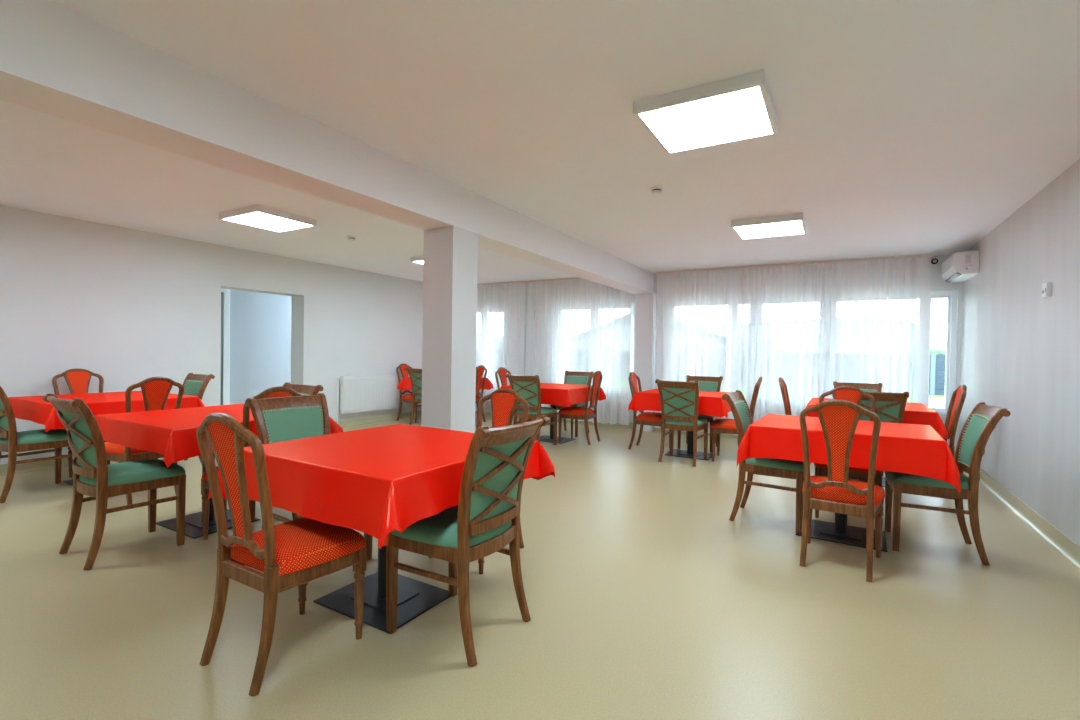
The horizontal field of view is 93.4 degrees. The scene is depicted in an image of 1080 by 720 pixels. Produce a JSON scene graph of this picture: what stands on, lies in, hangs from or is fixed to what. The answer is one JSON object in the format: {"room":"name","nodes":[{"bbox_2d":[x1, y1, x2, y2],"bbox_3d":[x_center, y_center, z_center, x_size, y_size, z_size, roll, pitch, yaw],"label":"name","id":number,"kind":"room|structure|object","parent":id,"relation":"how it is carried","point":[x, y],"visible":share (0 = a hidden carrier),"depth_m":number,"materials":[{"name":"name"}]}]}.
{"room":"dining hall","nodes":[
{"label":"dining hall","id":0,"kind":"room"},
{"bbox_2d":[0,205,422,464],"bbox_3d":[-4.624,-0.189,5.876,0.300,2.547,11.280,1,1,30],"label":"wall","id":1,"kind":"structure","parent":0,"point":[127,307],"depth_m":5.89,"materials":[{"name":"white paint"}]},
{"bbox_2d":[0,458,68,475],"bbox_3d":[-5.638,1.048,3.859,0.039,0.104,6.160,1,1,30],"label":"baseboard","id":2,"kind":"structure","parent":1,"relation":"attached to","point":[47,464],"depth_m":5.01,"materials":[{"name":"beige plastic"}]},
{"bbox_2d":[337,374,405,423],"bbox_3d":[-2.827,0.659,8.595,0.092,0.824,1.437,1,1,30],"label":"panel radiator","id":3,"kind":"object","parent":1,"relation":"attached to","point":[358,393],"visible":0.92,"depth_m":8.46,"materials":[{"name":"white metal"}]},
{"bbox_2d":[340,374,401,376],"bbox_3d":[-2.787,0.254,8.616,0.062,0.015,1.356,1,1,30],"label":"grille","id":4,"kind":"object","parent":3,"relation":"attached to","point":[379,375],"depth_m":8.65,"materials":[{"name":"white metal"}]},
{"bbox_2d":[335,410,421,427],"bbox_3d":[-2.648,1.016,8.974,0.039,0.104,3.350,1,1,30],"label":"baseboard","id":5,"kind":"structure","parent":1,"relation":"attached to","point":[368,420],"depth_m":8.70,"materials":[{"name":"beige plastic"}]},
{"bbox_2d":[230,289,291,403],"bbox_3d":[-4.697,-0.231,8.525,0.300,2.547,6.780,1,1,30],"label":"doorway","id":6,"kind":"structure","parent":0,"point":[260,323],"depth_m":8.35,"materials":[{"name":"grey paint"}]},
{"bbox_2d":[220,288,229,404],"bbox_3d":[-5.043,-0.033,7.535,0.109,2.170,0.880,1,1,30],"label":"door frame","id":7,"kind":"structure","parent":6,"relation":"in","point":[225,293],"depth_m":7.85,"materials":[{"name":"grey paint"}]},
{"bbox_2d":[0,414,1079,719],"bbox_3d":[-1.615,1.220,4.125,10.123,0.120,11.280,1,1,30],"label":"floor","id":8,"kind":"structure","parent":0,"point":[645,600],"depth_m":2.37,"materials":[{"name":"beige plastic"}]},
{"bbox_2d":[0,386,71,502],"bbox_3d":[-4.283,0.638,4.255,0.485,0.965,0.601,1,1,30],"label":"dining chair","id":9,"kind":"object","parent":8,"relation":"on","point":[12,441],"visible":0.92,"depth_m":4.10,"materials":[{"name":"brown wood"}]},
{"bbox_2d":[62,441,109,484],"bbox_3d":[-3.996,0.729,4.692,1.060,0.770,1.020,1,1,30],"label":"dining table","id":10,"kind":"object","parent":8,"relation":"on","point":[70,482],"visible":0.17,"depth_m":4.62,"materials":[{"name":"black metal"}]},
{"bbox_2d":[8,391,204,432],"bbox_3d":[-4.015,0.442,4.674,1.206,0.211,1.206,1,1,30],"label":"tablecloth","id":11,"kind":"object","parent":10,"relation":"on","point":[31,408],"visible":0.59,"depth_m":4.35,"materials":[{"name":"red fabric"}]},
{"bbox_2d":[52,368,120,477],"bbox_3d":[-4.505,0.598,5.074,0.554,1.012,0.456,1,1,30],"label":"dining chair","id":12,"kind":"object","parent":8,"relation":"on","point":[77,380],"visible":0.41,"depth_m":5.15,"materials":[{"name":"red fabric"}]},
{"bbox_2d":[42,394,185,569],"bbox_3d":[-2.568,0.684,3.099,0.485,0.965,0.601,1,1,32],"label":"dining chair","id":13,"kind":"object","parent":8,"relation":"on","point":[92,476],"visible":1,"depth_m":2.96,"materials":[{"name":"brown wood"}]},
{"bbox_2d":[104,376,183,504],"bbox_3d":[-3.265,0.632,4.175,0.554,1.012,0.456,1,1,29],"label":"dining chair","id":14,"kind":"object","parent":8,"relation":"on","point":[155,390],"visible":0.44,"depth_m":4.03,"materials":[{"name":"red fabric"}]},
{"bbox_2d":[183,373,214,463],"bbox_3d":[-3.817,0.629,5.306,0.485,0.965,0.601,1,1,32],"label":"dining chair","id":15,"kind":"object","parent":8,"relation":"on","point":[193,384],"visible":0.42,"depth_m":5.47,"materials":[{"name":"green fabric"}]},
{"bbox_2d":[156,453,259,538],"bbox_3d":[-2.307,0.772,3.618,1.045,0.770,1.000,1,1,30],"label":"dining table","id":16,"kind":"object","parent":8,"relation":"on","point":[193,522],"visible":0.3,"depth_m":3.57,"materials":[{"name":"black metal"}]},
{"bbox_2d":[94,403,342,467],"bbox_3d":[-2.287,0.485,3.643,1.232,0.211,1.198,1,1,30],"label":"tablecloth","id":17,"kind":"object","parent":16,"relation":"on","point":[170,433],"visible":0.55,"depth_m":3.19,"materials":[{"name":"red fabric"}]},
{"bbox_2d":[201,386,302,539],"bbox_3d":[-1.869,0.667,3.353,0.554,1.012,0.456,1,1,31],"label":"dining chair","id":18,"kind":"object","parent":8,"relation":"on","point":[279,391],"visible":0.2,"depth_m":3.26,"materials":[{"name":"brown wood"}]},
{"bbox_2d":[223,382,322,520],"bbox_3d":[-2.092,0.678,3.969,0.485,0.965,0.601,2,1,33],"label":"dining chair","id":19,"kind":"object","parent":8,"relation":"on","point":[305,390],"visible":0.2,"depth_m":4.06,"materials":[{"name":"green fabric"}]},
{"bbox_2d":[196,413,366,695],"bbox_3d":[-1.061,0.699,2.102,0.456,1.012,0.554,1,1,30],"label":"dining chair","id":20,"kind":"object","parent":8,"relation":"on","point":[297,552],"visible":1,"depth_m":1.97,"materials":[{"name":"brown wood"}]},
{"bbox_2d":[245,393,372,584],"bbox_3d":[-1.340,0.705,2.993,0.601,0.965,0.485,2,1,33],"label":"dining chair","id":21,"kind":"object","parent":8,"relation":"on","point":[278,419],"visible":0.4,"depth_m":3.07,"materials":[{"name":"green fabric"}]},
{"bbox_2d":[313,546,451,633],"bbox_3d":[-0.727,0.814,2.567,1.030,0.770,1.020,1,1,31],"label":"dining table","id":22,"kind":"object","parent":8,"relation":"on","point":[414,597],"visible":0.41,"depth_m":2.52,"materials":[{"name":"black metal"}]},
{"bbox_2d":[208,424,554,548],"bbox_3d":[-0.728,0.540,2.542,1.197,0.236,1.209,1,1,31],"label":"tablecloth","id":23,"kind":"object","parent":22,"relation":"on","point":[376,482],"visible":0.77,"depth_m":2.12,"materials":[{"name":"red fabric"}]},
{"bbox_2d":[396,363,419,422],"bbox_3d":[-2.223,0.574,8.985,0.554,1.012,0.456,1,1,28],"label":"dining chair","id":24,"kind":"object","parent":8,"relation":"on","point":[408,398],"visible":0.59,"depth_m":8.91,"materials":[{"name":"red fabric"}]},
{"bbox_2d":[405,367,421,424],"bbox_3d":[-1.884,0.610,8.558,0.485,0.965,0.601,1,1,30],"label":"dining chair","id":25,"kind":"object","parent":8,"relation":"on","point":[415,375],"visible":0.5,"depth_m":8.43,"materials":[{"name":"green fabric"}]},
{"bbox_2d":[421,225,477,432],"bbox_3d":[-0.745,0.062,4.184,0.307,2.223,0.312,1,1,30],"label":"column","id":26,"kind":"structure","parent":8,"relation":"on","point":[450,253],"depth_m":4.06,"materials":[{"name":"white paint"}]},
{"bbox_2d":[386,415,549,666],"bbox_3d":[-0.329,0.732,2.294,0.601,0.965,0.485,1,1,31],"label":"dining chair","id":27,"kind":"object","parent":8,"relation":"on","point":[485,519],"visible":0.97,"depth_m":2.14,"materials":[{"name":"brown wood"}]},
{"bbox_2d":[428,388,528,573],"bbox_3d":[-0.366,0.694,3.148,0.456,1.012,0.554,1,1,32],"label":"dining chair","id":28,"kind":"object","parent":8,"relation":"on","point":[504,401],"visible":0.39,"depth_m":3.31,"materials":[{"name":"red fabric"}]},
{"bbox_2d":[475,365,486,421],"bbox_3d":[-1.237,0.590,8.932,0.554,1.012,0.456,1,1,30],"label":"dining chair","id":29,"kind":"object","parent":8,"relation":"on","point":[480,369],"visible":0.53,"depth_m":8.85,"materials":[{"name":"brown wood"}]},
{"bbox_2d":[495,367,533,424],"bbox_3d":[-0.378,0.623,7.723,0.554,1.012,0.456,1,1,30],"label":"dining chair","id":30,"kind":"object","parent":8,"relation":"on","point":[502,372],"visible":0.26,"depth_m":7.78,"materials":[{"name":"red fabric"}]},
{"bbox_2d":[506,374,557,444],"bbox_3d":[-0.098,0.666,6.764,0.485,0.965,0.601,1,1,32],"label":"dining chair","id":31,"kind":"object","parent":8,"relation":"on","point":[527,387],"visible":0.75,"depth_m":6.58,"materials":[{"name":"green fabric"}]},
{"bbox_2d":[535,405,574,443],"bbox_3d":[0.160,0.755,7.244,1.030,0.770,1.000,1,1,30],"label":"dining table","id":32,"kind":"object","parent":8,"relation":"on","point":[544,438],"visible":0.33,"depth_m":7.25,"materials":[{"name":"black metal"}]},
{"bbox_2d":[499,383,605,406],"bbox_3d":[0.157,0.482,7.241,1.233,0.238,1.179,1,1,30],"label":"tablecloth","id":33,"kind":"object","parent":32,"relation":"on","point":[565,395],"visible":0.57,"depth_m":6.71,"materials":[{"name":"red fabric"}]},
{"bbox_2d":[556,371,593,436],"bbox_3d":[0.491,0.658,7.868,0.485,0.965,0.601,1,1,29],"label":"dining chair","id":34,"kind":"object","parent":8,"relation":"on","point":[571,377],"visible":0.37,"depth_m":8.01,"materials":[{"name":"green fabric"}]},
{"bbox_2d":[558,371,602,444],"bbox_3d":[0.572,0.647,7.144,0.554,1.012,0.456,1,1,29],"label":"dining chair","id":35,"kind":"object","parent":8,"relation":"on","point":[585,413],"visible":1,"depth_m":7.03,"materials":[{"name":"brown wood"}]},
{"bbox_2d":[628,372,669,452],"bbox_3d":[1.446,0.668,6.683,0.554,1.012,0.456,1,1,28],"label":"dining chair","id":36,"kind":"object","parent":8,"relation":"on","point":[645,418],"visible":0.57,"depth_m":6.61,"materials":[{"name":"brown wood"}]},
{"bbox_2d":[655,379,707,466],"bbox_3d":[1.669,0.707,5.949,0.485,0.965,0.601,1,1,32],"label":"dining chair","id":37,"kind":"object","parent":8,"relation":"on","point":[679,400],"visible":1,"depth_m":5.78,"materials":[{"name":"green fabric"}]},
{"bbox_2d":[664,431,715,459],"bbox_3d":[1.818,0.796,6.356,1.000,0.770,0.860,1,1,30],"label":"dining table","id":38,"kind":"object","parent":8,"relation":"on","point":[688,453],"visible":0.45,"depth_m":6.31,"materials":[{"name":"black metal"}]},
{"bbox_2d":[628,389,730,417],"bbox_3d":[1.826,0.520,6.357,1.164,0.233,1.050,1,1,30],"label":"tablecloth","id":39,"kind":"object","parent":38,"relation":"on","point":[711,403],"visible":0.56,"depth_m":6.08,"materials":[{"name":"red fabric"}]},
{"bbox_2d":[678,375,722,451],"bbox_3d":[2.152,0.701,6.856,0.485,0.965,0.601,1,1,29],"label":"dining chair","id":40,"kind":"object","parent":8,"relation":"on","point":[706,383],"visible":0.31,"depth_m":6.96,"materials":[{"name":"green fabric"}]},
{"bbox_2d":[711,376,762,461],"bbox_3d":[2.334,0.692,6.048,0.554,1.012,0.456,1,1,27],"label":"dining chair","id":41,"kind":"object","parent":8,"relation":"on","point":[725,426],"visible":0.7,"depth_m":5.93,"materials":[{"name":"brown wood"}]},
{"bbox_2d":[722,390,810,532],"bbox_3d":[1.730,0.740,3.901,0.601,0.965,0.485,1,1,32],"label":"dining chair","id":42,"kind":"object","parent":8,"relation":"on","point":[781,468],"visible":0.62,"depth_m":3.78,"materials":[{"name":"brown wood"}]},
{"bbox_2d":[779,377,790,414],"bbox_3d":[2.957,0.708,5.686,0.554,1.012,0.456,1,1,30],"label":"dining chair","id":43,"kind":"object","parent":8,"relation":"on","point":[783,386],"visible":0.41,"depth_m":5.70,"materials":[{"name":"brown wood"}]},
{"bbox_2d":[795,502,886,551],"bbox_3d":[2.094,0.844,3.554,1.050,0.770,0.800,1,1,32],"label":"dining table","id":44,"kind":"object","parent":8,"relation":"on","point":[839,531],"visible":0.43,"depth_m":3.56,"materials":[{"name":"black metal"}]},
{"bbox_2d":[737,414,960,493],"bbox_3d":[2.108,0.601,3.545,1.232,0.299,0.973,1,1,32],"label":"tablecloth","id":45,"kind":"object","parent":44,"relation":"on","point":[916,449],"visible":0.81,"depth_m":3.23,"materials":[{"name":"red fabric"}]},
{"bbox_2d":[799,399,884,581],"bbox_3d":[1.837,0.730,3.105,0.456,1.012,0.554,2,1,35],"label":"dining chair","id":46,"kind":"object","parent":8,"relation":"on","point":[839,419],"visible":1,"depth_m":2.95,"materials":[{"name":"brown wood"}]},
{"bbox_2d":[814,386,881,517],"bbox_3d":[2.436,0.725,4.047,0.456,1.012,0.554,1,1,29],"label":"dining chair","id":47,"kind":"object","parent":8,"relation":"on","point":[848,393],"visible":0.3,"depth_m":4.12,"materials":[{"name":"brown wood"}]},
{"bbox_2d":[833,381,883,475],"bbox_3d":[3.561,0.741,5.703,0.485,0.965,0.601,1,1,28],"label":"dining chair","id":48,"kind":"object","parent":8,"relation":"on","point":[868,387],"visible":0.16,"depth_m":5.87,"materials":[{"name":"green fabric"}]},
{"bbox_2d":[855,477,884,486],"bbox_3d":[3.314,0.838,5.180,1.000,0.770,1.000,1,1,30],"label":"dining table","id":49,"kind":"object","parent":8,"relation":"on","point":[883,478],"visible":0.06,"depth_m":5.10,"materials":[{"name":"black metal"}]},
{"bbox_2d":[806,398,947,438],"bbox_3d":[3.321,0.562,5.181,1.186,0.233,1.184,1,1,30],"label":"tablecloth","id":50,"kind":"object","parent":49,"relation":"on","point":[914,413],"visible":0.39,"depth_m":4.56,"materials":[{"name":"red fabric"}]},
{"bbox_2d":[859,391,908,422],"bbox_3d":[3.068,0.749,4.714,0.485,0.965,0.601,1,1,29],"label":"dining chair","id":51,"kind":"object","parent":8,"relation":"on","point":[890,407],"visible":0.27,"depth_m":4.46,"materials":[{"name":"green fabric"}]},
{"bbox_2d":[884,402,1010,565],"bbox_3d":[2.638,0.763,3.360,0.601,0.965,0.485,1,1,28],"label":"dining chair","id":52,"kind":"object","parent":8,"relation":"on","point":[975,433],"visible":0.91,"depth_m":3.25,"materials":[{"name":"brown wood"}]},
{"bbox_2d":[943,385,966,456],"bbox_3d":[3.764,0.732,4.937,0.554,1.012,0.456,1,1,29],"label":"dining chair","id":53,"kind":"object","parent":8,"relation":"on","point":[957,400],"visible":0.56,"depth_m":4.77,"materials":[{"name":"red fabric"}]},
{"bbox_3d":[-1.650,0.700,8.962,1.030,0.770,1.000,1,1,30],"label":"dining table","id":54,"kind":"object","parent":8,"relation":"on","visible":0},
{"bbox_2d":[397,377,492,390],"bbox_3d":[-1.643,0.426,8.961,1.247,0.237,1.208,1,1,30],"label":"tablecloth","id":55,"kind":"object","parent":54,"relation":"on","point":[405,383],"visible":0.1,"depth_m":8.76,"materials":[{"name":"red fabric"}]},
{"bbox_2d":[0,0,1079,283],"bbox_3d":[-1.571,-1.486,4.083,10.123,0.200,11.280,1,1,30],"label":"ceiling","id":56,"kind":"structure","parent":0,"point":[906,127],"depth_m":2.85,"materials":[{"name":"paint"}]},
{"bbox_2d":[219,204,316,232],"bbox_3d":[-2.678,-1.387,5.032,0.620,0.062,0.620,1,1,30],"label":"ceiling light","id":57,"kind":"object","parent":56,"relation":"attached to","point":[258,216],"visible":1,"depth_m":4.93,"materials":[{"name":"white plastic"}]},
{"bbox_2d":[225,212,311,231],"bbox_3d":[-2.678,-1.363,5.032,0.576,0.006,0.576,1,1,30],"label":"diffuser","id":58,"kind":"object","parent":57,"relation":"attached to","point":[272,221],"depth_m":4.98,"materials":[{"name":"white plastic"}]},
{"bbox_2d":[0,0,653,294],"bbox_3d":[-0.975,-1.209,3.736,0.307,0.324,10.680,1,1,30],"label":"ceiling beam","id":59,"kind":"structure","parent":56,"relation":"attached to","point":[56,60],"depth_m":2.54,"materials":[{"name":"white paint"}]},
{"bbox_2d":[347,235,356,240],"bbox_3d":[-2.162,-1.399,5.854,0.100,0.048,0.100,1,1,30],"label":"smoke detector","id":60,"kind":"object","parent":56,"relation":"attached to","point":[350,237],"visible":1,"depth_m":5.82,"materials":[{"name":"white plastic"}]},
{"bbox_2d":[410,256,422,263],"bbox_3d":[-1.391,-1.401,7.233,0.620,0.062,0.620,1,1,30],"label":"ceiling light","id":61,"kind":"object","parent":56,"relation":"attached to","point":[419,259],"visible":0.26,"depth_m":7.09,"materials":[{"name":"white plastic"}]},
{"bbox_2d":[477,277,582,285],"bbox_3d":[-0.166,-1.430,9.268,3.880,0.028,0.070,1,1,30],"label":"track","id":62,"kind":"object","parent":56,"relation":"attached to","point":[574,277],"visible":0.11,"depth_m":9.23,"materials":[{"name":"beige metal"}]},
{"bbox_2d":[475,283,525,413],"bbox_3d":[-1.065,-0.210,9.796,1.812,2.456,0.105,1,1,30],"label":"sheer curtain","id":63,"kind":"object","parent":62,"relation":"hanging from","point":[500,330],"visible":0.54,"depth_m":9.60,"materials":[{"name":"white fabric"}]},
{"bbox_2d":[525,279,630,424],"bbox_3d":[0.605,-0.168,8.819,2.001,2.456,0.106,1,1,30],"label":"sheer curtain","id":64,"kind":"object","parent":62,"relation":"hanging from","point":[576,325],"visible":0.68,"depth_m":8.74,"materials":[{"name":"white fabric"}]},
{"bbox_2d":[650,185,662,194],"bbox_3d":[0.909,-1.320,3.966,0.100,0.048,0.100,1,1,30],"label":"smoke detector","id":65,"kind":"object","parent":56,"relation":"attached to","point":[657,189],"visible":1,"depth_m":3.94,"materials":[{"name":"white plastic"}]},
{"bbox_2d":[633,70,777,154],"bbox_3d":[0.902,-1.294,2.731,0.620,0.062,0.620,1,1,30],"label":"ceiling light","id":66,"kind":"object","parent":56,"relation":"attached to","point":[739,108],"visible":1,"depth_m":2.62,"materials":[{"name":"white plastic"}]},
{"bbox_2d":[731,213,806,239],"bbox_3d":[2.268,-1.308,5.026,0.620,0.062,0.620,1,1,30],"label":"ceiling light","id":67,"kind":"object","parent":56,"relation":"attached to","point":[790,224],"visible":1,"depth_m":4.90,"materials":[{"name":"white plastic"}]},
{"bbox_2d":[734,220,803,238],"bbox_3d":[2.268,-1.284,5.026,0.576,0.006,0.576,1,1,30],"label":"diffuser","id":68,"kind":"object","parent":67,"relation":"attached to","point":[755,229],"depth_m":4.96,"materials":[{"name":"white plastic"}]},
{"bbox_2d":[655,253,933,273],"bbox_3d":[3.364,-1.341,7.205,3.520,0.028,0.070,1,1,30],"label":"track","id":69,"kind":"object","parent":56,"relation":"attached to","point":[932,254],"visible":1,"depth_m":7.02,"materials":[{"name":"beige metal"}]},
{"bbox_2d":[654,269,732,434],"bbox_3d":[2.328,-0.125,7.812,1.148,2.456,0.107,1,1,30],"label":"sheer curtain","id":70,"kind":"object","parent":69,"relation":"hanging from","point":[694,321],"visible":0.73,"depth_m":7.78,"materials":[{"name":"white fabric"}]},
{"bbox_2d":[729,256,930,434],"bbox_3d":[3.839,-0.087,6.941,2.335,2.456,0.104,1,1,30],"label":"sheer curtain","id":71,"kind":"object","parent":69,"relation":"hanging from","point":[812,327],"visible":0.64,"depth_m":6.89,"materials":[{"name":"white fabric"}]},
{"bbox_2d":[524,255,961,450],"bbox_3d":[1.782,-0.127,8.491,8.123,2.547,0.300,1,1,30],"label":"wall","id":72,"kind":"structure","parent":0,"point":[937,283],"depth_m":6.40,"materials":[{"name":"white paint"}]},
{"bbox_2d":[630,303,633,396],"bbox_3d":[0.923,-0.191,8.877,1.490,1.565,0.140,1,1,30],"label":"window","id":73,"kind":"structure","parent":72,"relation":"in","point":[632,304],"depth_m":8.52,"materials":[{"name":"white plastic"}]},
{"bbox_2d":[634,293,655,431],"bbox_3d":[1.701,0.037,8.284,0.300,2.223,0.140,1,1,30],"label":"pilaster","id":74,"kind":"object","parent":72,"relation":"attached to","point":[645,303],"visible":0.86,"depth_m":8.21,"materials":[{"name":"white paint"}]},
{"bbox_2d":[475,411,955,458],"bbox_3d":[1.677,1.095,8.364,8.123,0.104,0.039,1,1,30],"label":"baseboard","id":75,"kind":"structure","parent":72,"relation":"attached to","point":[630,426],"depth_m":8.50,"materials":[{"name":"beige plastic"}]},
{"bbox_2d":[732,290,956,417],"bbox_3d":[3.636,-0.110,7.291,3.635,1.600,0.140,1,1,30],"label":"window","id":76,"kind":"structure","parent":72,"relation":"in","point":[951,296],"depth_m":6.41,"materials":[{"name":"white plastic"}]},
{"bbox_2d":[931,258,937,263],"bbox_3d":[4.979,-1.245,6.423,0.072,0.072,0.032,1,1,30],"label":"round sensor","id":77,"kind":"object","parent":72,"relation":"attached to","point":[933,261],"visible":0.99,"depth_m":6.42,"materials":[{"name":"black plastic"}]},
{"bbox_2d":[958,159,1079,545],"bbox_3d":[2.646,-0.006,1.627,0.300,2.547,11.280,1,1,30],"label":"wall","id":78,"kind":"structure","parent":0,"point":[1020,352],"depth_m":3.96,"materials":[{"name":"paint"}]},
{"bbox_2d":[941,250,978,282],"bbox_3d":[4.902,-1.078,5.959,0.222,0.253,0.792,1,1,30],"label":"air conditioner","id":79,"kind":"object","parent":78,"relation":"attached to","point":[960,266],"visible":1,"depth_m":5.66,"materials":[{"name":"white plastic"}]},
{"bbox_2d":[945,272,961,282],"bbox_3d":[4.856,-0.968,5.988,0.048,0.031,0.710,1,1,30],"label":"air vent","id":80,"kind":"object","parent":79,"relation":"attached to","point":[951,277],"depth_m":5.97,"materials":[{"name":"white plastic"}]},
{"bbox_2d":[979,469,1079,569],"bbox_3d":[2.480,1.210,1.731,0.039,0.104,10.680,1,1,30],"label":"baseboard","id":81,"kind":"structure","parent":78,"relation":"attached to","point":[1069,549],"depth_m":3.79,"materials":[{"name":"beige plastic"}]},
{"bbox_2d":[1041,282,1051,297],"bbox_3d":[3.674,-0.509,3.699,0.038,0.100,0.100,1,1,30],"label":"wall thermostat","id":82,"kind":"object","parent":78,"relation":"attached to","point":[1046,290],"visible":1,"depth_m":3.66,"materials":[{"name":"white plastic"}]},
{"label":"outside","id":83,"kind":"structure","parent":0,"visible":0},
{"bbox_2d":[930,325,946,349],"bbox_3d":[53.194,-9.742,159.973,590.000,19.716,210.000,1,1,30],"label":"sky","id":84,"kind":"structure","parent":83,"point":[938,332],"depth_m":134.22,"materials":[{"name":"white"}]},
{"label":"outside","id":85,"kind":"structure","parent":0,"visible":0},
{"bbox_2d":[929,395,944,407],"bbox_3d":[17.232,1.308,29.539,120.000,0.320,51.620,1,1,30],"label":"lawn","id":86,"kind":"structure","parent":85,"point":[936,401],"depth_m":15.76,"materials":[{"name":"white"}]},
{"bbox_2d":[929,354,945,394],"bbox_3d":[7.671,0.359,22.160,26.240,1.500,0.140,1,1,30],"label":"fence","id":87,"kind":"object","parent":86,"relation":"on","point":[937,361],"visible":0.09,"depth_m":18.28,"materials":[{"name":"grey concrete"}]},
{"bbox_2d":[930,346,945,389],"bbox_3d":[15.593,0.338,20.407,2.572,1.851,2.186,1,1,30],"label":"bush","id":88,"kind":"object","parent":86,"relation":"on","point":[933,350],"visible":0.03,"depth_m":19.94,"materials":[{"name":"green plant"}]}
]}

